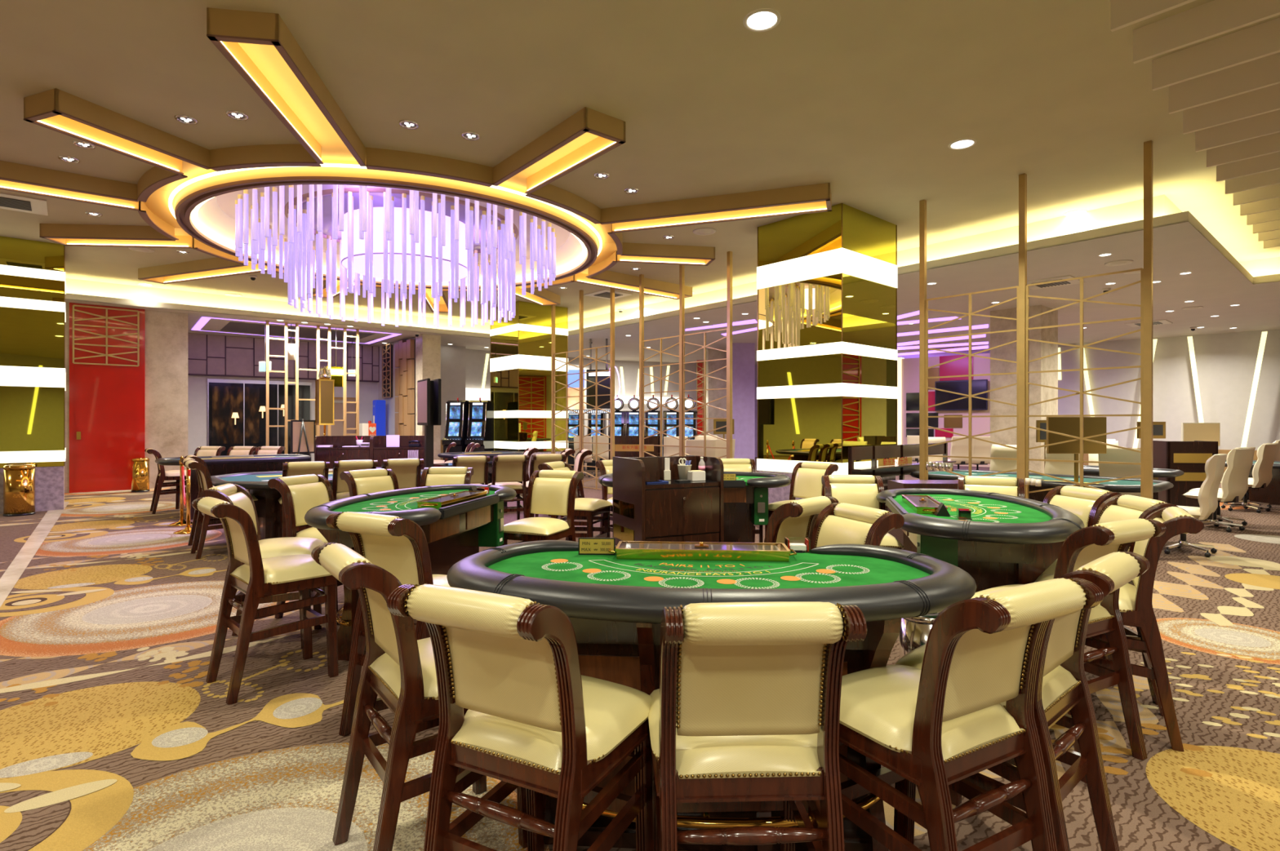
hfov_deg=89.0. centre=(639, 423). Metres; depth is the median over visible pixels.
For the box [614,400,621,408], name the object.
light
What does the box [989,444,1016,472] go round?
office chair
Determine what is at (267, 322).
screen
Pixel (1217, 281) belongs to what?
ceiling
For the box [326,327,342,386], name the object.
pendant lamp
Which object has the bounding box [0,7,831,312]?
ceiling light fixture
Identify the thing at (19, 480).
waste bin
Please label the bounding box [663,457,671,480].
dispenser
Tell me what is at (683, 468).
pen cup
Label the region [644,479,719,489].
countertop
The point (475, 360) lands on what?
wall
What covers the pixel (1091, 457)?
office chair
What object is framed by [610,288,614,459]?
post
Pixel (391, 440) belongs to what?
sheet
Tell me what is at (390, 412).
wall
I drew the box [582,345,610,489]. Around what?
lattice screen
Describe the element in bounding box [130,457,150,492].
waste bin
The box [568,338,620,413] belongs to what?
display
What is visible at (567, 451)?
chair
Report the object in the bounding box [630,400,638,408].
light
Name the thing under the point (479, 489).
holder
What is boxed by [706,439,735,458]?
office chair
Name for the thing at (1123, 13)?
ceiling beam
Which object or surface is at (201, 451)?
chair
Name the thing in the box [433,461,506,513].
desk
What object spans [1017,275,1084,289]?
ceiling vent
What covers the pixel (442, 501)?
tray
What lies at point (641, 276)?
post
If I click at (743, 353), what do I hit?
column
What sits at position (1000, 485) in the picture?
chair
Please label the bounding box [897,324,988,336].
recessed light
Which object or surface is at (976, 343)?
recessed light
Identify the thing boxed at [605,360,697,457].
wall
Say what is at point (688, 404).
light
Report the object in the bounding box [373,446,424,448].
countertop
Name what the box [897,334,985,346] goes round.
recessed light
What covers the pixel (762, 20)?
recessed light
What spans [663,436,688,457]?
office chair
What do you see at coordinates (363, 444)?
box
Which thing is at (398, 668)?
chair
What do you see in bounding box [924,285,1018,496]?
lattice screen
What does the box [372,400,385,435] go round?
kiosk
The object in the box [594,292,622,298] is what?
grille
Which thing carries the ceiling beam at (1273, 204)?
attached to the ceiling at (868, 100)
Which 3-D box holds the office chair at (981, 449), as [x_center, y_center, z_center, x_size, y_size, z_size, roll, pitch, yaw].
[9.085,0.923,17.523,0.794,1.150,0.686,0,0,0]
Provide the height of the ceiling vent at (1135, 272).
0.030 m
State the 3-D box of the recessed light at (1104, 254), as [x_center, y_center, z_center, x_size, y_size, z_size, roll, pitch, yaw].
[7.160,-2.595,10.032,0.188,0.010,0.188,0,0,0]
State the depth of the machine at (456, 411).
16.62 m
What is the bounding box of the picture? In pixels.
[568,369,585,409]
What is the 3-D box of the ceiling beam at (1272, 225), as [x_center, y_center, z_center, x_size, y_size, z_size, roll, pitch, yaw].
[11.506,-2.975,7.148,0.040,0.251,7.000,0,0,-41]
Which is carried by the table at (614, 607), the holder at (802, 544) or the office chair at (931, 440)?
the holder at (802, 544)
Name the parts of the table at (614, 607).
armrest rail, foot rail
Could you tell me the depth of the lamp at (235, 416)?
19.40 m
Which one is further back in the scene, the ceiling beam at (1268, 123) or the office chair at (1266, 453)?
the office chair at (1266, 453)
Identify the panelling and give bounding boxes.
[187,333,379,382]
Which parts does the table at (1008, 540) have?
armrest rail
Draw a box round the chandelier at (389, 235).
[216,184,569,328]
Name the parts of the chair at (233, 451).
post, post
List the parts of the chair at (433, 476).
post, post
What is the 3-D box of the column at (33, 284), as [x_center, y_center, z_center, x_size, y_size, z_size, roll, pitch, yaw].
[-11.038,-0.799,11.371,1.524,4.599,1.524,0,0,-41]
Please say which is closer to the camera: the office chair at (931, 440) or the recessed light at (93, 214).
the recessed light at (93, 214)
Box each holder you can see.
[476,487,489,494]
[784,537,810,552]
[956,507,972,519]
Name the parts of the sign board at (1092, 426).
frame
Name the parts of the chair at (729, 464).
backrest, post, rail, leg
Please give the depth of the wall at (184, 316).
15.40 m
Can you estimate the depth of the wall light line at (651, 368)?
27.49 m
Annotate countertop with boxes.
[316,446,369,449]
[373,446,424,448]
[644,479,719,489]
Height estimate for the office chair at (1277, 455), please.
1.150 m
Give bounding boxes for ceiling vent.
[0,191,48,215]
[128,247,155,253]
[224,293,242,297]
[583,288,632,299]
[692,227,715,235]
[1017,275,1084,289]
[1104,259,1133,266]
[1123,268,1140,274]
[1124,319,1173,327]
[1182,306,1203,310]
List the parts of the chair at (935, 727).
leg, rail, rail, leg, seat, seat frame, nailhead trim, post, rail, rail, backrest, nailhead trim, post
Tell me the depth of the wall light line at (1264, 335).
17.91 m
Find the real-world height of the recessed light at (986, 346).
0.014 m
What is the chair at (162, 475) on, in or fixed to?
on the floor
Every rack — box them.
[408,450,418,458]
[848,443,955,511]
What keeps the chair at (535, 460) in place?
on the floor
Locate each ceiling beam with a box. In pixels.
[1110,0,1195,31]
[1133,0,1279,63]
[1151,17,1279,90]
[1168,52,1279,114]
[1182,83,1279,134]
[1195,109,1279,152]
[1206,132,1279,168]
[1216,151,1279,182]
[1225,168,1279,194]
[1233,183,1279,205]
[1240,197,1279,216]
[1246,208,1279,225]
[1253,219,1279,234]
[1257,229,1279,241]
[1263,238,1279,248]
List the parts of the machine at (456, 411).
trim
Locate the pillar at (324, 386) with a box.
[315,366,334,435]
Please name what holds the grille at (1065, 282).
attached to the ceiling vent at (1077, 281)
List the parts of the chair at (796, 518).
post, backrest, nailhead trim, post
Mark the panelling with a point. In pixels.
(208, 355)
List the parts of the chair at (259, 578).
nailhead trim, post, backrest, rail, post, nailhead trim, rail, seat, seat frame, rail, leg, rail, leg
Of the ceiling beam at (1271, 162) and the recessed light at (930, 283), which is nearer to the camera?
the ceiling beam at (1271, 162)
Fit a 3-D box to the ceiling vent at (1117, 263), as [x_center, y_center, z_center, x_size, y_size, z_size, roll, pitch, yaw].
[7.743,-2.585,10.540,0.380,0.030,0.380,0,0,0]
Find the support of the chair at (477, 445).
on the floor
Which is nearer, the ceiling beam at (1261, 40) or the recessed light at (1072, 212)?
the ceiling beam at (1261, 40)
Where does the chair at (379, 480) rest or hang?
on the floor
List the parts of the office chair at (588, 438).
backrest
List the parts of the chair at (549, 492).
leg, rail, post, seat, nailhead trim, seat frame, backrest, nailhead trim, post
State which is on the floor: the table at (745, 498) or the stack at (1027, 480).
the table at (745, 498)
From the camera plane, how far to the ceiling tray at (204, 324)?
18.23 m
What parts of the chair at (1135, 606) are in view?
seat, rail, seat frame, rail, rail, post, backrest, post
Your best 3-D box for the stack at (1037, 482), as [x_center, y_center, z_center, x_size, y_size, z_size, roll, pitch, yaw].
[4.774,0.715,7.810,0.060,0.080,0.058,0,0,0]
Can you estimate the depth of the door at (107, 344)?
14.38 m
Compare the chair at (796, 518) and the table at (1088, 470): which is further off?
the table at (1088, 470)
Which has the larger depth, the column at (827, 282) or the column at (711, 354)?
the column at (711, 354)
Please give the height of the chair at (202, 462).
1.086 m
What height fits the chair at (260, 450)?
1.086 m
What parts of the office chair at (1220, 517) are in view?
seat, backrest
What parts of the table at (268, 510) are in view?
armrest rail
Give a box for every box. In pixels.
[360,442,369,447]
[687,470,705,481]
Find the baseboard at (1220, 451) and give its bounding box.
[1083,448,1257,473]
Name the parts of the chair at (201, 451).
leg, post, backrest, post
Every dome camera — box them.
[248,275,257,280]
[1102,288,1111,292]
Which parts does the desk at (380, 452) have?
panel, drawer, panel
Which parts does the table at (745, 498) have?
armrest rail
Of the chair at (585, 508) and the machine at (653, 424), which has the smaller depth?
the chair at (585, 508)
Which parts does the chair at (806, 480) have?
leg, seat frame, seat, post, nailhead trim, backrest, post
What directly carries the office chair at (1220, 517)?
on the floor
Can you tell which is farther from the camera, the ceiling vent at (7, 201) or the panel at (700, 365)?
the panel at (700, 365)
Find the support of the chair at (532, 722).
on the floor
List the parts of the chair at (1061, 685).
leg, leg, seat, rail, nailhead trim, seat frame, rail, rail, post, backrest, post, nailhead trim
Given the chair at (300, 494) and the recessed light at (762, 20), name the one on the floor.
the chair at (300, 494)
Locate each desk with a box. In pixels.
[314,435,373,469]
[371,435,424,481]
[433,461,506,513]
[1152,440,1217,507]
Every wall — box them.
[64,302,182,493]
[182,313,187,487]
[187,333,378,461]
[378,337,415,435]
[440,344,465,439]
[440,440,443,460]
[465,349,605,435]
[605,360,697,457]
[755,364,757,457]
[897,329,1279,450]
[897,353,990,467]
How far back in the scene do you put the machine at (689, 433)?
20.55 m
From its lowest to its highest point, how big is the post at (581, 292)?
4.600 m
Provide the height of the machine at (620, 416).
2.420 m
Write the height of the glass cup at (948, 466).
0.100 m
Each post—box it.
[168,456,192,526]
[173,466,191,534]
[551,305,555,453]
[579,289,583,480]
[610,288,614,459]
[639,274,644,457]
[679,264,684,456]
[726,251,732,458]
[919,200,926,479]
[1018,173,1026,497]
[1143,140,1152,499]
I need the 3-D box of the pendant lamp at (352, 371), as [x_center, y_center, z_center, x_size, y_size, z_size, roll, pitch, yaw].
[-8.408,-1.987,19.027,0.214,1.227,0.066,0,0,0]
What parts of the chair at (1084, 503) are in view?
post, backrest, nailhead trim, post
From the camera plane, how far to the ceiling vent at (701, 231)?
10.46 m
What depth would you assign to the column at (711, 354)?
22.78 m
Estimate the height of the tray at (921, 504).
0.059 m
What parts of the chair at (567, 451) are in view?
backrest, post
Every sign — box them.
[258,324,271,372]
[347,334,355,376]
[578,537,615,555]
[724,473,736,480]
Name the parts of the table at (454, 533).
foot rail, armrest rail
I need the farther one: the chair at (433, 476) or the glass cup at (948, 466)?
the glass cup at (948, 466)
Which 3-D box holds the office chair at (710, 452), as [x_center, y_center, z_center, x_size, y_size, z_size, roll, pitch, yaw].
[1.257,0.923,14.236,0.794,1.150,0.686,0,0,-10]
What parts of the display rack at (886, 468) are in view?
gold plate, gold plate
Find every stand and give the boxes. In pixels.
[417,378,440,467]
[608,435,660,460]
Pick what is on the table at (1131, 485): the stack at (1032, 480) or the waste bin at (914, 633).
the stack at (1032, 480)
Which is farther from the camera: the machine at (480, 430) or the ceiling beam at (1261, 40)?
the machine at (480, 430)
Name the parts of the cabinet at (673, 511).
panel, panel, door, drawer, door, panel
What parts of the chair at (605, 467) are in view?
post, backrest, rail, seat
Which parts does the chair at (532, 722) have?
post, rail, nailhead trim, rail, backrest, nailhead trim, leg, seat frame, seat, post, rail, rail, leg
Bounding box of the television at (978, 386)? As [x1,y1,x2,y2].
[934,379,987,410]
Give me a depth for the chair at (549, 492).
5.62 m
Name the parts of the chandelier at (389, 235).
glass rod, glass rod, glass rod, glass rod, glass rod, glass rod, glass rod, glass rod, glass rod, glass rod, glass rod, glass rod, glass rod, glass rod, glass rod, glass rod, glass rod, glass rod, glass rod, glass rod, glass rod, glass rod, glass rod, glass rod, glass rod, glass rod, glass rod, glass rod, glass rod, glass rod, glass rod, glass rod, glass rod, glass rod, glass rod, glass rod, glass rod, glass rod, glass rod, glass rod, glass rod, glass rod, glass rod, glass rod, glass rod, glass rod, glass rod, glass rod, glass rod, glass rod, glass rod, glass rod, glass rod, glass rod, lamp shade, glass rod, glass rod, glass rod, glass rod, glass rod, glass rod, glass rod, glass rod, glass rod, glass rod, glass rod, glass rod, glass rod, glass rod, glass rod, glass rod, glass rod, glass rod, glass rod, glass rod, glass rod, glass rod, glass rod, glass rod, glass rod, glass rod, glass rod, glass rod, glass rod, glass rod, glass rod, glass rod, glass rod, glass rod, glass rod, glass rod, glass rod, glass rod, glass rod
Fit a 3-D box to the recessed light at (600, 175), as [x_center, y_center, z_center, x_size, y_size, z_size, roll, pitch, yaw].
[-0.478,-3.094,8.140,0.200,0.012,0.200,0,0,0]
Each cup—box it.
[355,435,362,447]
[677,457,691,479]
[925,462,933,470]
[932,462,938,471]
[938,462,945,471]
[945,462,953,471]
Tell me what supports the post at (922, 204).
on the floor
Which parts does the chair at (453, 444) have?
seat, post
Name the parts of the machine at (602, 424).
trim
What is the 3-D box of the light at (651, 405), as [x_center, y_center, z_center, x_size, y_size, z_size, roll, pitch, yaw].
[0.421,-0.620,20.846,0.270,0.270,0.008,0,0,6]
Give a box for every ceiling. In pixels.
[0,0,1279,324]
[65,211,1279,364]
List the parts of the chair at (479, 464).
post, post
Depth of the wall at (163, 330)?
15.10 m
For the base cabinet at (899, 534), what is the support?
on the floor
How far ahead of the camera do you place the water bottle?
5.81 m
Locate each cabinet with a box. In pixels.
[359,421,376,435]
[612,455,724,545]
[887,480,958,552]
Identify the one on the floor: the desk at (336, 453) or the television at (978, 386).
the desk at (336, 453)
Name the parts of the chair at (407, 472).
post, post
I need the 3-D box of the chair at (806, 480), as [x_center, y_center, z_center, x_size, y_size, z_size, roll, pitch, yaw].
[1.675,0.961,6.793,0.671,1.086,0.484,0,0,-38]
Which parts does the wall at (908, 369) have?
red panel, gold panel, red panel, gold panel, red panel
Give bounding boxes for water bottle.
[697,457,705,471]
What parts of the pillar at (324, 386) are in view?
stem, crystal crown, frame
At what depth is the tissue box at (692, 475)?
5.70 m
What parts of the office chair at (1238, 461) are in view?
seat, seat plate, backrest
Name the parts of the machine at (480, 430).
trim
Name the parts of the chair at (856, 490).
post, nailhead trim, backrest, post, seat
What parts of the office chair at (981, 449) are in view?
seat plate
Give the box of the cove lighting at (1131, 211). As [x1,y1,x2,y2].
[65,194,1279,333]
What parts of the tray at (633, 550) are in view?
handle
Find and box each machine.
[441,397,469,460]
[464,397,493,452]
[568,413,584,468]
[586,408,606,470]
[608,395,625,435]
[625,395,639,435]
[644,395,660,435]
[662,395,679,457]
[684,394,697,439]
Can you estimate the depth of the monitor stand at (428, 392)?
9.94 m
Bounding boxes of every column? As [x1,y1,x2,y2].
[0,235,66,514]
[489,301,568,478]
[706,349,726,439]
[732,342,755,462]
[756,203,897,504]
[990,305,1057,473]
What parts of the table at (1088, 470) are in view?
armrest rail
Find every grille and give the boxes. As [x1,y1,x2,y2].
[0,196,31,211]
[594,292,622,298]
[1031,279,1070,288]
[1134,321,1162,326]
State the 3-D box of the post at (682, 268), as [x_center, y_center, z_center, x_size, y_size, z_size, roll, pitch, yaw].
[0.817,-0.800,12.689,0.120,4.600,0.120,0,0,-41]
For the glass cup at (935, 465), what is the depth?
7.97 m
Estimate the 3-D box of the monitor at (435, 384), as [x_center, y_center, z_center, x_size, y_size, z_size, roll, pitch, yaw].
[-3.170,-0.320,10.042,0.040,0.700,0.640,0,0,-32]
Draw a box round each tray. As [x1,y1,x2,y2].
[191,316,399,344]
[416,490,487,508]
[608,541,796,561]
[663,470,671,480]
[901,494,947,514]
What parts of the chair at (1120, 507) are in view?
seat, post, rail, rail, backrest, nailhead trim, post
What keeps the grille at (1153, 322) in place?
attached to the ceiling vent at (1164, 321)
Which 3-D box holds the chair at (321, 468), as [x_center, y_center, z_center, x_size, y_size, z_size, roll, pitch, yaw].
[-3.793,0.961,7.361,0.484,1.086,0.671,0,0,-32]
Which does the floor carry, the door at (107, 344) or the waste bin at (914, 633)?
the waste bin at (914, 633)
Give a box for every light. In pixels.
[57,155,79,163]
[72,140,95,149]
[84,211,102,217]
[137,283,153,286]
[174,115,198,124]
[176,250,189,253]
[225,110,248,120]
[398,120,418,129]
[461,131,479,140]
[593,172,609,178]
[614,396,679,404]
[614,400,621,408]
[623,187,639,194]
[630,267,639,270]
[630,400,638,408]
[648,400,657,408]
[662,235,674,239]
[667,400,675,408]
[684,400,693,408]
[685,319,757,331]
[720,327,756,336]
[742,8,781,31]
[897,311,919,319]
[897,316,957,324]
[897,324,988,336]
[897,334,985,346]
[897,342,988,350]
[897,345,988,355]
[926,282,937,284]
[947,137,977,150]
[1063,209,1087,216]
[1097,253,1112,257]
[1104,282,1116,284]
[1178,271,1192,275]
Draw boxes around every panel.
[465,388,490,400]
[697,360,703,435]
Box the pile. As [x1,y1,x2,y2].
[317,445,333,447]
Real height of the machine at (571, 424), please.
2.420 m
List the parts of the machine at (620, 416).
trim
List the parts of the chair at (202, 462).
post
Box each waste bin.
[2,464,35,516]
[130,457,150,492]
[899,611,941,659]
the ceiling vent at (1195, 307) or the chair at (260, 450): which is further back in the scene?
the ceiling vent at (1195, 307)
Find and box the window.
[207,378,311,462]
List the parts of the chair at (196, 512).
post, backrest, post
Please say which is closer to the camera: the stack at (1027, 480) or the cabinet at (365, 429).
the stack at (1027, 480)
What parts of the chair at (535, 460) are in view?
post, backrest, post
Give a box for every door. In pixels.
[69,302,145,493]
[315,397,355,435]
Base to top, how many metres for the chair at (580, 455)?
1.086 m
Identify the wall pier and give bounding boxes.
[415,333,440,460]
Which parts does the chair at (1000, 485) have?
post, post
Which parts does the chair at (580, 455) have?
post, backrest, post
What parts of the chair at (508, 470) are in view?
post, seat, backrest, nailhead trim, rail, rail, leg, seat frame, rail, post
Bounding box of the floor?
[0,457,1279,850]
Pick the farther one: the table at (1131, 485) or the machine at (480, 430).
the machine at (480, 430)
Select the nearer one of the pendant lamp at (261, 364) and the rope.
the rope
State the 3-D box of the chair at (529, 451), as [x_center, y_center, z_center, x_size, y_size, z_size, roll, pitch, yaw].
[-2.135,0.961,11.324,0.671,1.086,0.484,0,0,-20]
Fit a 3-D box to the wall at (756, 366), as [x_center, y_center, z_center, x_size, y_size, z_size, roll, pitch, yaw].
[5.027,-0.550,29.054,8.944,4.100,0.120,0,0,27]
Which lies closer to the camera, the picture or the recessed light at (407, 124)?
the recessed light at (407, 124)
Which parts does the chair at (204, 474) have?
post, backrest, post, rail, rail, seat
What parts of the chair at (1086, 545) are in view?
seat, post, rail, seat frame, nailhead trim, rail, backrest, nailhead trim, post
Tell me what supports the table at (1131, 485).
on the floor
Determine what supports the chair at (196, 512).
on the floor
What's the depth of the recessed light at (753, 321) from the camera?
17.15 m
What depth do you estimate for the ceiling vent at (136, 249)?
11.55 m
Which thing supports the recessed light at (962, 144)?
in the ceiling at (868, 100)
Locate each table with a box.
[155,454,311,519]
[210,466,423,540]
[304,484,516,661]
[437,451,524,461]
[446,540,976,850]
[598,471,791,542]
[875,488,1084,592]
[910,469,1173,502]
[1083,465,1184,500]
[1224,460,1279,505]
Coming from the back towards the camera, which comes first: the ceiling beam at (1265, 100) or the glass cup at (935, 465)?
the glass cup at (935, 465)
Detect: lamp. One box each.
[231,413,239,424]
[258,406,265,417]
[288,324,295,360]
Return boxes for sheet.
[386,435,399,446]
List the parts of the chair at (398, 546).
post, rail, nailhead trim, backrest, post, seat frame, seat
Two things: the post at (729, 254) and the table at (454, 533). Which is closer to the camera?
the table at (454, 533)
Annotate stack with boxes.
[1025,478,1031,484]
[1030,478,1035,485]
[1035,480,1041,486]
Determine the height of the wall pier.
4.100 m
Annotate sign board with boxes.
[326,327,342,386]
[1046,417,1106,482]
[1181,422,1220,446]
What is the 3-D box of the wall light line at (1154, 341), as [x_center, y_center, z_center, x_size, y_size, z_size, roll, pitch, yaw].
[15.297,-0.882,19.745,0.034,3.292,0.600,0,0,-41]
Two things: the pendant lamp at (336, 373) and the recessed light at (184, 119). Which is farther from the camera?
the pendant lamp at (336, 373)
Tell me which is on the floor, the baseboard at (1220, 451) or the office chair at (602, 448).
the office chair at (602, 448)
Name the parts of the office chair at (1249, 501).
backrest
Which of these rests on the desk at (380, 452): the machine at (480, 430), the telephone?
the telephone
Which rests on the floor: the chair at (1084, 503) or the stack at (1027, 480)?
the chair at (1084, 503)
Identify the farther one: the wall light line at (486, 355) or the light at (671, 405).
the wall light line at (486, 355)
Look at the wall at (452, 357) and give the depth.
21.75 m
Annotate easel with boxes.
[290,419,315,462]
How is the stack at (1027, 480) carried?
on the table at (1131, 485)
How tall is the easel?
1.609 m
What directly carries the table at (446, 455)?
on the floor
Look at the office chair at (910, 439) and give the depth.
18.77 m
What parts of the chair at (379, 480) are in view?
post, post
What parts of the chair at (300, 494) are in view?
post, nailhead trim, backrest, seat, post, leg, rail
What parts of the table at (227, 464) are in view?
armrest rail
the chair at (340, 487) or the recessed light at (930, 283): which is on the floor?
the chair at (340, 487)
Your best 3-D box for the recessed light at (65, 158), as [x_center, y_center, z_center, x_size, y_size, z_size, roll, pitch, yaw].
[-6.693,-3.094,7.639,0.200,0.012,0.200,0,0,0]
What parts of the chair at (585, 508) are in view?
post, backrest, post, rail, rail, leg, seat frame, seat, rail, leg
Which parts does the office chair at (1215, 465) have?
seat, seat plate, backrest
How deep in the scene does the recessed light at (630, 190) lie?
8.66 m
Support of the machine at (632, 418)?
on the floor
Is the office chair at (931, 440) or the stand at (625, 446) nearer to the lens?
the stand at (625, 446)
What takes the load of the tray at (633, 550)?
on the table at (614, 607)
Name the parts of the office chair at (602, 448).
backrest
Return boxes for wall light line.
[481,354,488,388]
[620,367,625,395]
[635,368,639,395]
[649,367,653,395]
[664,365,670,395]
[1057,347,1061,380]
[1083,347,1094,417]
[1133,338,1157,448]
[1187,336,1204,422]
[1240,331,1267,447]
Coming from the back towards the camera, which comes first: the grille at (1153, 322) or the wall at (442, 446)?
the wall at (442, 446)
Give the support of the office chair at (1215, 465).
on the floor
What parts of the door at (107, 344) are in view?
handle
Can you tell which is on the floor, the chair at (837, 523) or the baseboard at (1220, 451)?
the chair at (837, 523)
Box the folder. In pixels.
[644,480,668,484]
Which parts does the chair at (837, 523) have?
post, post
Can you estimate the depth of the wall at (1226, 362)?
19.37 m
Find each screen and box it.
[265,320,359,463]
[382,343,392,398]
[395,339,414,435]
[553,350,579,466]
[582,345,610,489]
[642,335,679,457]
[682,328,726,458]
[713,419,733,439]
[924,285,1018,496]
[1025,267,1143,498]
[1035,420,1046,469]
[1137,422,1165,438]
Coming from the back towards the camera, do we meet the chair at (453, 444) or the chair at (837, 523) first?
the chair at (453, 444)
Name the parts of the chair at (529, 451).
backrest, post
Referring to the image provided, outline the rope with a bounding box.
[181,466,191,508]
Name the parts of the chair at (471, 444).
post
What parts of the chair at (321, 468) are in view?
leg, post, rail, backrest, post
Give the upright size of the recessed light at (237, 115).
0.012 m
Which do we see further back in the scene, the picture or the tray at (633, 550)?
the picture
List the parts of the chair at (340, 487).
post, seat, backrest, post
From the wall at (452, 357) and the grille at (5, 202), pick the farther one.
the wall at (452, 357)
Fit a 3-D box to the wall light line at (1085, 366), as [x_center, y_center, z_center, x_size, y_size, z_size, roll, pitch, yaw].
[14.340,-1.078,20.840,0.034,2.846,0.478,0,0,-41]
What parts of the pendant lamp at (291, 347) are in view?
lamp shade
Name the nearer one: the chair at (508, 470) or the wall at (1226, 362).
the chair at (508, 470)
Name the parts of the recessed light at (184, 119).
bulb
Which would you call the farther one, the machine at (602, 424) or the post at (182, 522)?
the machine at (602, 424)
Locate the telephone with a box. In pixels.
[408,440,421,446]
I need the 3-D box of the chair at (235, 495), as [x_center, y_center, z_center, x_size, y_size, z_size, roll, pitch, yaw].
[-2.567,0.961,4.481,0.671,1.086,0.484,0,0,-16]
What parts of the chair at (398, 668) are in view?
nailhead trim, post, backrest, rail, post, nailhead trim, seat, rail, seat frame, rail, leg, leg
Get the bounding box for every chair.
[144,448,186,514]
[175,446,225,509]
[181,457,219,551]
[182,460,257,559]
[184,455,248,490]
[191,497,338,705]
[198,483,324,656]
[226,446,257,455]
[254,446,285,454]
[267,474,342,624]
[278,461,329,537]
[311,542,527,850]
[325,511,449,742]
[332,459,377,500]
[339,468,399,497]
[381,458,423,488]
[386,584,653,850]
[420,466,473,487]
[433,442,456,463]
[444,442,475,463]
[452,455,489,484]
[469,443,480,452]
[488,454,528,520]
[500,470,583,546]
[517,447,538,494]
[523,453,565,519]
[535,448,575,517]
[537,461,612,541]
[547,448,592,516]
[573,435,595,477]
[591,435,608,475]
[595,459,612,534]
[648,601,866,850]
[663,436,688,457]
[685,440,715,457]
[694,435,717,439]
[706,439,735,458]
[720,458,763,542]
[764,462,838,534]
[764,496,838,553]
[807,577,1103,850]
[810,502,904,550]
[821,475,904,549]
[893,551,1150,850]
[906,435,919,463]
[928,437,946,462]
[947,436,974,469]
[957,475,1024,497]
[970,518,1165,783]
[972,436,990,470]
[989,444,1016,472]
[1034,506,1204,751]
[1040,494,1178,705]
[1043,485,1121,659]
[1044,448,1079,475]
[1088,440,1118,466]
[1097,448,1140,497]
[1164,453,1226,557]
[1182,448,1253,532]
[1188,447,1255,527]
[1220,444,1277,512]
[1223,443,1278,509]
[1272,440,1279,461]
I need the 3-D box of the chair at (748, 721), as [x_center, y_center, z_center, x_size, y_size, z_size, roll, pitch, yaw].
[0.272,0.961,1.791,0.484,1.086,0.671,0,0,-2]
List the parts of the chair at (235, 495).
post, backrest, post, rail, seat, leg, rail, leg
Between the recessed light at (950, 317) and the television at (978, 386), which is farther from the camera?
the television at (978, 386)
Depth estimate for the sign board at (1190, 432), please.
12.00 m
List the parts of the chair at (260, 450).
post, post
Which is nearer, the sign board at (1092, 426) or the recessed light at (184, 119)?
the recessed light at (184, 119)
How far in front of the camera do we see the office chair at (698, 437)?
18.65 m
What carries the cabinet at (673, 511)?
on the floor
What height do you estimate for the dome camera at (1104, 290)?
0.100 m
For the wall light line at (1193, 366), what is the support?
attached to the wall at (1226, 362)
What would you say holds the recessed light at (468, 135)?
in the ceiling at (868, 100)
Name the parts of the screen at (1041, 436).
frame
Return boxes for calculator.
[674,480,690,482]
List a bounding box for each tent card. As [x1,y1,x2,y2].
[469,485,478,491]
[933,502,950,516]
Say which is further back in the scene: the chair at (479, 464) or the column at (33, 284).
the column at (33, 284)
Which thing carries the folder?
on the cabinet at (673, 511)
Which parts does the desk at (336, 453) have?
panel, drawer, panel, panel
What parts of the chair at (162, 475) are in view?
post, post, seat frame, seat, rail, rail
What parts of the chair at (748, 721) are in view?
leg, rail, post, rail, seat, nailhead trim, seat frame, backrest, nailhead trim, leg, rail, post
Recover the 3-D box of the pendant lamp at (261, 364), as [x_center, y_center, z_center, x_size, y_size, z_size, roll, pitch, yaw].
[-9.796,-1.970,17.027,0.295,1.260,0.066,0,0,0]
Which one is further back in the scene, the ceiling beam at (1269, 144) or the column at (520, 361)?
the column at (520, 361)
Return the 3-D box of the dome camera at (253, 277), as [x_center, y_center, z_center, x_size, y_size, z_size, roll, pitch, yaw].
[-8.120,-3.050,13.677,0.140,0.100,0.140,0,0,0]
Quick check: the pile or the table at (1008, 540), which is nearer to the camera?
the table at (1008, 540)
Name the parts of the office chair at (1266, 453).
seat, seat plate, backrest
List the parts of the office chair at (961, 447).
seat plate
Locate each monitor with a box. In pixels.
[417,378,430,425]
[430,378,440,425]
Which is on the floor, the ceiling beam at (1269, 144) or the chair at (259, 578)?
the chair at (259, 578)
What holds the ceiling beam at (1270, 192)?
attached to the ceiling at (868, 100)
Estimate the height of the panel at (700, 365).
4.100 m
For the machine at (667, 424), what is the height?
2.420 m
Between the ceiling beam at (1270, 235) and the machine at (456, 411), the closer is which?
the ceiling beam at (1270, 235)
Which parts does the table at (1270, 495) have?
armrest rail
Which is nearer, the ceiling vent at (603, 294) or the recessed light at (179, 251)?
the recessed light at (179, 251)
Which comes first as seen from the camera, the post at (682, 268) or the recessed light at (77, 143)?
the recessed light at (77, 143)
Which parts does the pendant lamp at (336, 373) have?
panel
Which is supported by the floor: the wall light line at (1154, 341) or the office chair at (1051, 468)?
the office chair at (1051, 468)
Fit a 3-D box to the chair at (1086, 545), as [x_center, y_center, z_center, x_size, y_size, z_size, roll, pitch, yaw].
[1.942,0.961,3.039,0.484,1.086,0.671,0,0,-28]
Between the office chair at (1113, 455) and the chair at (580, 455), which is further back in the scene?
the chair at (580, 455)
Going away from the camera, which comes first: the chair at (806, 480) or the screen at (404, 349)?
the chair at (806, 480)

